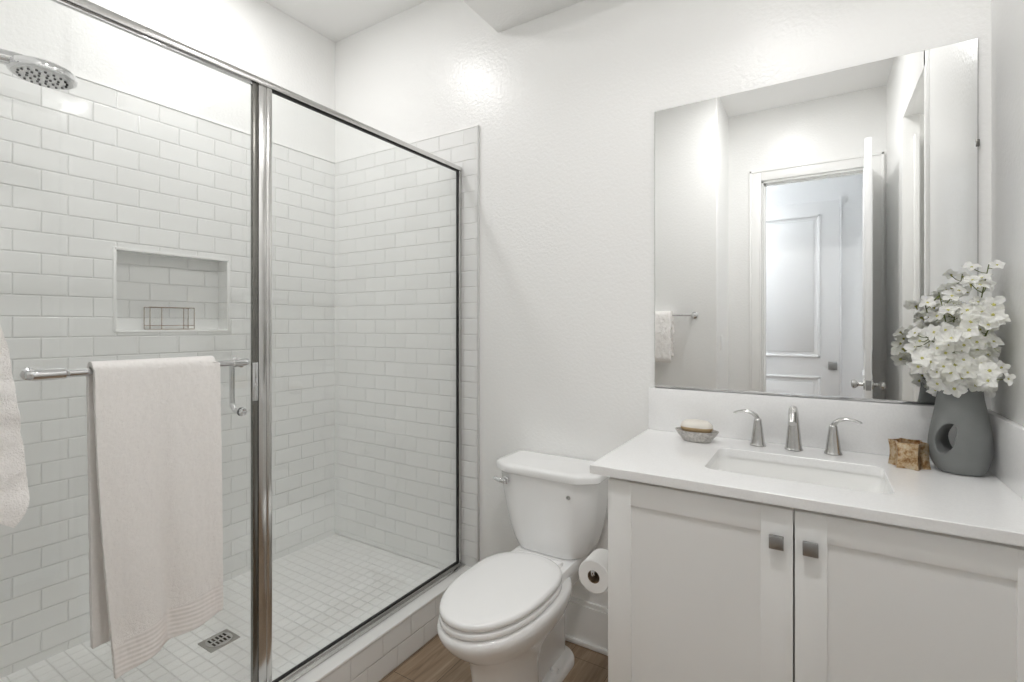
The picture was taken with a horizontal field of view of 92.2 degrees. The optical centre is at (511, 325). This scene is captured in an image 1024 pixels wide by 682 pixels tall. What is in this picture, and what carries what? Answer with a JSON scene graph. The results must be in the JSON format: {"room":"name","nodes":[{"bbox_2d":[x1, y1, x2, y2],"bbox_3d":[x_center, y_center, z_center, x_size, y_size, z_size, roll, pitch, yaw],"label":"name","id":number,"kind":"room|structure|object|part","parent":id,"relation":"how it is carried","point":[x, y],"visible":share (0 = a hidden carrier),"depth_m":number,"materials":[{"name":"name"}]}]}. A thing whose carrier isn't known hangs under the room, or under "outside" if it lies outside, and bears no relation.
{"room":"bathroom","nodes":[
{"label":"bathroom","id":0,"kind":"room"},
{"bbox_2d":[0,0,334,161],"bbox_3d":[-1.603,-1.327,2.205,0.142,0.737,2.080,0,0,32],"label":"wall","id":1,"kind":"structure","parent":0,"point":[255,37],"depth_m":2.31,"materials":[{"name":"white paint"}]},
{"bbox_2d":[0,64,335,678],"bbox_3d":[-1.605,0.194,2.194,0.150,2.323,1.860,0,0,32],"label":"tiled wall","id":2,"kind":"structure","parent":0,"point":[89,169],"depth_m":2.07,"materials":[{"name":"white tile"}]},
{"bbox_2d":[113,246,229,332],"bbox_3d":[-1.542,-0.148,2.235,0.094,0.354,0.471,0,0,32],"label":"trim","id":3,"kind":"structure","parent":2,"relation":"attached to","point":[115,248],"depth_m":2.19,"materials":[{"name":"white tile"}]},
{"bbox_2d":[144,307,194,329],"bbox_3d":[-1.551,-0.034,2.234,0.059,0.100,0.182,0,0,32],"label":"basket","id":4,"kind":"object","parent":3,"relation":"on","point":[161,325],"visible":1,"depth_m":2.21,"materials":[{"name":"grey metal"}]},
{"bbox_2d":[145,328,192,328],"bbox_3d":[-1.551,0.013,2.234,0.052,0.004,0.175,0,0,32],"label":"tray","id":5,"kind":"object","parent":4,"relation":"on","point":[145,328],"depth_m":2.21,"materials":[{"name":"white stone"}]},
{"bbox_2d":[75,75,476,162],"bbox_3d":[-1.096,-0.970,1.879,1.050,0.005,1.860,0,0,32],"label":"trim","id":6,"kind":"structure","parent":2,"relation":"attached to","point":[75,75],"depth_m":2.42,"materials":[{"name":"white stone"}]},
{"bbox_2d":[0,534,442,681],"bbox_3d":[-1.160,1.298,1.918,0.938,0.113,1.860,0,0,32],"label":"floor","id":7,"kind":"structure","parent":0,"point":[323,589],"depth_m":2.09,"materials":[{"name":"tile"}]},
{"bbox_2d":[198,629,239,652],"bbox_3d":[-1.155,1.241,1.943,0.100,0.010,0.112,0,0,32],"label":"floor drain","id":8,"kind":"object","parent":7,"relation":"on","point":[217,641],"visible":1,"depth_m":1.94,"materials":[{"name":"silver metal"}]},
{"bbox_2d":[263,0,426,41],"bbox_3d":[-0.512,-1.735,0.741,3.550,0.080,3.420,0,0,32],"label":"ceiling","id":9,"kind":"structure","parent":0,"point":[336,20],"depth_m":2.67,"materials":[{"name":"white paint"}]},
{"bbox_2d":[379,634,607,681],"bbox_3d":[-0.135,1.380,0.436,2.189,0.050,3.300,0,0,32],"label":"floor","id":10,"kind":"structure","parent":0,"point":[432,662],"depth_m":1.95,"materials":[{"name":"wood"}]},
{"bbox_2d":[320,592,444,681],"bbox_3d":[-0.721,1.284,1.647,0.122,0.183,1.860,0,0,32],"label":"shower curb","id":11,"kind":"object","parent":10,"relation":"on","point":[388,652],"depth_m":1.93,"materials":[{"name":"tile"}]},
{"bbox_2d":[437,450,609,681],"bbox_3d":[0.026,0.959,1.807,0.466,0.792,0.776,0,0,32],"label":"toilet","id":12,"kind":"object","parent":10,"relation":"on","point":[503,616],"visible":0.98,"depth_m":1.83,"materials":[{"name":"white ceramic"}]},
{"bbox_3d":[-0.036,0.931,1.705,0.332,0.020,0.523,0,0,32],"label":"seat","id":13,"kind":"part","parent":12,"relation":"part of","materials":[{"name":"white plastic"}]},
{"bbox_3d":[-0.036,0.904,1.705,0.332,0.036,0.523,0,0,32],"label":"lid","id":14,"kind":"part","parent":12,"relation":"part of","materials":[{"name":"white plastic"}]},
{"bbox_3d":[-0.047,0.633,2.025,0.067,0.030,0.031,0,0,32],"label":"flush lever","id":15,"kind":"part","parent":12,"relation":"part of","materials":[{"name":"silver metal"}]},
{"bbox_3d":[0.165,0.582,2.031,0.466,0.036,0.249,0,0,32],"label":"tank lid","id":16,"kind":"part","parent":12,"relation":"part of","materials":[{"name":"white ceramic"}]},
{"bbox_3d":[0.167,0.758,2.034,0.438,0.320,0.226,0,0,32],"label":"tank","id":17,"kind":"part","parent":12,"relation":"part of","materials":[{"name":"white ceramic"}]},
{"bbox_2d":[608,477,1023,681],"bbox_3d":[0.828,0.896,1.425,0.946,0.918,0.599,0,0,32],"label":"vanity cabinet","id":18,"kind":"object","parent":10,"relation":"on","point":[703,587],"visible":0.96,"depth_m":1.20,"materials":[{"name":"white paint"}]},
{"bbox_3d":[0.485,0.848,1.324,0.470,0.802,0.018,0,0,32],"label":"door","id":19,"kind":"part","parent":18,"relation":"part of","materials":[{"name":"white paint"}]},
{"bbox_3d":[0.644,0.525,1.201,0.032,0.033,0.024,0,0,32],"label":"square knob","id":20,"kind":"part","parent":18,"relation":"part of","materials":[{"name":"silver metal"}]},
{"bbox_2d":[590,429,1023,546],"bbox_3d":[0.809,0.420,1.439,0.996,0.026,0.599,0,0,32],"label":"countertop","id":21,"kind":"structure","parent":18,"relation":"on","point":[984,507],"depth_m":1.27,"materials":[{"name":"white stone"}]},
{"bbox_2d":[675,427,718,442],"bbox_3d":[0.652,0.387,1.740,0.148,0.039,0.093,0,0,32],"label":"soap dish","id":22,"kind":"object","parent":21,"relation":"on","point":[696,437],"visible":0.88,"depth_m":1.71,"materials":[{"name":"grey stone"}]},
{"bbox_2d":[681,419,712,432],"bbox_3d":[0.652,0.354,1.740,0.108,0.044,0.060,0,0,32],"label":"soap bar","id":23,"kind":"object","parent":22,"relation":"in","point":[691,425],"visible":0.91,"depth_m":1.72,"materials":[{"name":"white"}]},
{"bbox_2d":[733,406,861,455],"bbox_3d":[0.907,0.332,1.587,0.366,0.148,0.130,0,0,32],"label":"faucet","id":24,"kind":"object","parent":21,"relation":"on","point":[793,437],"visible":1,"depth_m":1.60,"materials":[{"name":"silver metal"}]},
{"bbox_3d":[0.805,0.305,1.691,0.084,0.036,0.023,0,0,25],"label":"lever","id":25,"kind":"part","parent":24,"relation":"part of","materials":[{"name":"silver metal"}]},
{"bbox_3d":[0.836,0.360,1.676,0.049,0.092,0.049,0,0,32],"label":"handle","id":26,"kind":"part","parent":24,"relation":"part of","materials":[{"name":"silver metal"}]},
{"bbox_3d":[0.906,0.332,1.588,0.053,0.148,0.130,0,0,32],"label":"spout","id":27,"kind":"part","parent":24,"relation":"part of","materials":[{"name":"silver metal"}]},
{"bbox_3d":[1.019,0.360,1.563,0.049,0.092,0.049,0,0,32],"label":"handle","id":28,"kind":"part","parent":24,"relation":"part of","materials":[{"name":"silver metal"}]},
{"bbox_3d":[1.046,0.305,1.542,0.084,0.036,0.023,0,0,38],"label":"lever","id":29,"kind":"part","parent":24,"relation":"part of","materials":[{"name":"silver metal"}]},
{"bbox_2d":[709,456,889,539],"bbox_3d":[0.808,0.509,1.416,0.478,0.151,0.322,0,0,32],"label":"sink","id":30,"kind":"object","parent":21,"relation":"in","point":[798,473],"visible":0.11,"depth_m":1.52,"materials":[{"name":"white ceramic"}]},
{"bbox_2d":[888,438,930,470],"bbox_3d":[1.149,0.370,1.427,0.096,0.072,0.093,0,0,32],"label":"candle holder","id":31,"kind":"object","parent":21,"relation":"on","point":[904,453],"visible":1,"depth_m":1.40,"materials":[{"name":"brown stone"}]},
{"bbox_2d":[927,388,993,475],"bbox_3d":[1.241,0.288,1.365,0.138,0.237,0.109,0,0,32],"label":"vase","id":32,"kind":"object","parent":21,"relation":"on","point":[972,451],"visible":0.99,"depth_m":1.33,"materials":[{"name":"grey ceramic"}]},
{"bbox_2d":[903,324,955,383],"bbox_3d":[1.200,0.131,1.375,0.159,0.272,0.125,0,0,7],"label":"flower","id":33,"kind":"object","parent":32,"relation":"in","point":[923,340],"visible":0.32,"depth_m":1.38,"materials":[{"name":"white plant"}]},
{"bbox_3d":[1.201,0.142,1.378,0.118,0.249,0.085,0,0,8],"label":"stem","id":34,"kind":"part","parent":33,"relation":"part of","materials":[{"name":"green"}]},
{"bbox_2d":[906,345,970,397],"bbox_3d":[1.176,0.161,1.352,0.148,0.213,0.129,0,0,32],"label":"flower","id":35,"kind":"object","parent":32,"relation":"in","point":[923,361],"visible":0.91,"depth_m":1.33,"materials":[{"name":"white plant"}]},
{"bbox_2d":[926,321,959,396],"bbox_3d":[1.248,0.127,1.389,0.110,0.280,0.120,0,0,-43],"label":"flower","id":36,"kind":"object","parent":32,"relation":"in","point":[932,391],"visible":0.07,"depth_m":1.39,"materials":[{"name":"white plant"}]},
{"bbox_2d":[919,285,968,381],"bbox_3d":[1.221,0.076,1.382,0.138,0.383,0.085,0,0,23],"label":"flower","id":37,"kind":"object","parent":32,"relation":"in","point":[950,307],"visible":0.38,"depth_m":1.38,"materials":[{"name":"white plant"}]},
{"bbox_3d":[1.220,0.085,1.382,0.105,0.364,0.046,0,0,14],"label":"stem","id":38,"kind":"part","parent":37,"relation":"part of","materials":[{"name":"green"}]},
{"bbox_2d":[934,314,990,391],"bbox_3d":[1.218,0.117,1.331,0.139,0.299,0.176,0,0,32],"label":"flower","id":39,"kind":"object","parent":32,"relation":"in","point":[972,344],"visible":0.67,"depth_m":1.30,"materials":[{"name":"white plant"}]},
{"bbox_2d":[955,260,1005,377],"bbox_3d":[1.258,0.044,1.346,0.112,0.446,0.129,0,0,32],"label":"flower","id":40,"kind":"object","parent":32,"relation":"in","point":[978,281],"visible":0.38,"depth_m":1.33,"materials":[{"name":"white plant"}]},
{"bbox_3d":[1.258,0.051,1.346,0.080,0.432,0.086,0,0,32],"label":"stem","id":41,"kind":"part","parent":40,"relation":"part of","materials":[{"name":"green"}]},
{"bbox_2d":[959,355,1015,388],"bbox_3d":[1.234,0.170,1.316,0.113,0.194,0.200,0,0,16],"label":"flower","id":42,"kind":"object","parent":32,"relation":"in","point":[983,372],"visible":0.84,"depth_m":1.25,"materials":[{"name":"white plant"}]},
{"bbox_2d":[971,296,1010,397],"bbox_3d":[1.260,0.095,1.307,0.106,0.344,0.171,0,0,14],"label":"flower","id":43,"kind":"object","parent":32,"relation":"in","point":[992,315],"visible":0.46,"depth_m":1.28,"materials":[{"name":"white plant"}]},
{"bbox_3d":[0.705,0.525,1.163,0.032,0.033,0.024,0,0,32],"label":"square knob","id":44,"kind":"part","parent":18,"relation":"part of","materials":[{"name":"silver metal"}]},
{"bbox_3d":[0.888,0.848,1.074,0.472,0.802,0.018,0,0,32],"label":"door","id":45,"kind":"part","parent":18,"relation":"part of","materials":[{"name":"white paint"}]},
{"bbox_2d":[463,0,583,32],"bbox_3d":[0.582,-1.541,1.753,1.715,0.308,0.307,0,0,32],"label":"soffit","id":46,"kind":"structure","parent":0,"point":[501,15],"depth_m":2.16,"materials":[{"name":"white paint"}]},
{"bbox_2d":[335,0,990,607],"bbox_3d":[0.208,-0.145,2.235,3.200,3.100,0.120,0,0,32],"label":"wall","id":47,"kind":"structure","parent":0,"point":[564,103],"depth_m":2.11,"materials":[{"name":"white paint"}]},
{"bbox_2d":[335,126,476,568],"bbox_3d":[-0.608,0.134,2.666,1.049,2.203,0.008,0,0,32],"label":"tiled wall","id":48,"kind":"structure","parent":47,"relation":"attached to","point":[395,208],"depth_m":2.63,"materials":[{"name":"white tile"}]},
{"bbox_2d":[272,562,469,681],"bbox_3d":[-0.720,1.185,1.646,0.128,0.013,1.860,0,0,32],"label":"trim","id":49,"kind":"structure","parent":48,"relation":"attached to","point":[337,660],"depth_m":1.89,"materials":[{"name":"white stone"}]},
{"bbox_2d":[63,0,465,681],"bbox_3d":[-0.735,0.196,1.655,0.051,1.967,1.844,0,0,32],"label":"shower frame","id":50,"kind":"object","parent":49,"relation":"on","point":[266,88],"visible":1,"depth_m":1.58,"materials":[{"name":"silver metal"}]},
{"bbox_2d":[20,0,257,681],"bbox_3d":[-0.994,0.200,1.208,0.128,1.925,0.793,0,0,27],"label":"shower door","id":51,"kind":"structure","parent":50,"relation":"attached to","point":[30,374],"depth_m":1.54,"materials":[{"name":"silver glass"}]},
{"bbox_2d":[86,356,222,678],"bbox_3d":[-0.909,0.461,1.274,0.080,0.753,0.287,0,0,32],"label":"bath towel","id":52,"kind":"object","parent":51,"relation":"hanging from","point":[154,440],"visible":1,"depth_m":1.24,"materials":[{"name":"white fabric"}]},
{"bbox_3d":[-0.855,0.195,1.533,0.075,0.167,0.027,0,0,32],"label":"pull handle","id":53,"kind":"part","parent":51,"relation":"part of","materials":[{"name":"silver metal"}]},
{"bbox_3d":[-0.744,-0.776,1.661,0.030,0.024,1.844,0,0,32],"label":"header rail","id":54,"kind":"part","parent":50,"relation":"part of","materials":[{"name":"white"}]},
{"bbox_3d":[-0.793,0.203,1.577,0.018,1.934,0.044,0,0,32],"label":"post","id":55,"kind":"part","parent":50,"relation":"part of","materials":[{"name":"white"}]},
{"bbox_2d":[477,125,479,562],"bbox_3d":[-0.163,0.103,2.387,0.006,2.149,0.013,0,0,32],"label":"trim","id":56,"kind":"structure","parent":48,"relation":"attached to","point":[478,126],"depth_m":2.38,"materials":[{"name":"grey"}]},
{"bbox_2d":[565,596,607,655],"bbox_3d":[0.195,1.262,2.156,0.859,0.185,0.028,0,0,32],"label":"baseboard","id":57,"kind":"structure","parent":47,"relation":"attached to","point":[586,623],"depth_m":2.08,"materials":[{"name":"white paint"}]},
{"bbox_2d":[655,38,979,404],"bbox_3d":[0.964,-0.301,1.689,0.946,1.084,0.012,0,0,32],"label":"wall mirror","id":58,"kind":"object","parent":47,"relation":"attached to","point":[803,226],"visible":0.82,"depth_m":1.65,"materials":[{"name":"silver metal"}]},
{"bbox_2d":[649,387,1023,499],"bbox_3d":[0.811,0.325,1.439,0.992,0.164,0.597,0,0,32],"label":"backsplash","id":59,"kind":"structure","parent":47,"relation":"attached to","point":[881,422],"depth_m":1.63,"materials":[{"name":"white stone"}]},
{"bbox_2d":[991,0,1023,425],"bbox_3d":[0.836,-0.145,0.358,0.214,3.100,2.410,0,0,32],"label":"wall","id":60,"kind":"structure","parent":0,"point":[1007,16],"depth_m":1.29,"materials":[{"name":"white paint"}]},
{"bbox_3d":[-1.464,-0.145,0.689,1.985,3.100,0.550,0,0,32],"label":"wall","id":61,"kind":"structure","parent":0,"visible":0},
{"bbox_3d":[-1.605,0.133,1.105,0.998,2.203,0.008,0,0,32],"label":"tiled wall","id":62,"kind":"structure","parent":61,"relation":"attached to","visible":0},
{"bbox_2d":[0,48,77,89],"bbox_3d":[-1.516,-0.764,1.351,0.160,0.142,0.504,0,0,32],"label":"shower","id":63,"kind":"object","parent":62,"relation":"attached to","point":[32,69],"visible":1,"depth_m":1.46,"materials":[{"name":"silver metal"}]},
{"bbox_3d":[-1.470,-0.767,1.425,0.042,0.072,0.244,0,0,32],"label":"handle","id":64,"kind":"part","parent":63,"relation":"part of","materials":[{"name":"silver metal"}]},
{"bbox_3d":[-0.788,-0.077,0.629,0.515,0.048,0.060,0,0,32],"label":"towel rail","id":65,"kind":"object","parent":61,"relation":"attached to","visible":0},
{"bbox_2d":[0,324,29,527],"bbox_3d":[-0.798,0.081,0.677,0.260,0.382,0.140,0,0,32],"label":"hand towel","id":66,"kind":"object","parent":65,"relation":"hanging from","point":[14,491],"visible":1,"depth_m":0.66,"materials":[{"name":"white fabric"}]},
{"bbox_3d":[0.340,0.777,1.634,0.104,0.069,0.165,0,0,32],"label":"toilet paper holder","id":67,"kind":"object","parent":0,"visible":0},
{"bbox_2d":[579,548,607,593],"bbox_3d":[0.291,0.815,1.641,0.108,0.108,0.100,0,0,32],"label":"toilet paper roll","id":68,"kind":"object","parent":67,"relation":"hanging from","point":[597,561],"visible":0.81,"depth_m":1.61,"materials":[{"name":"white paper"}]}
]}

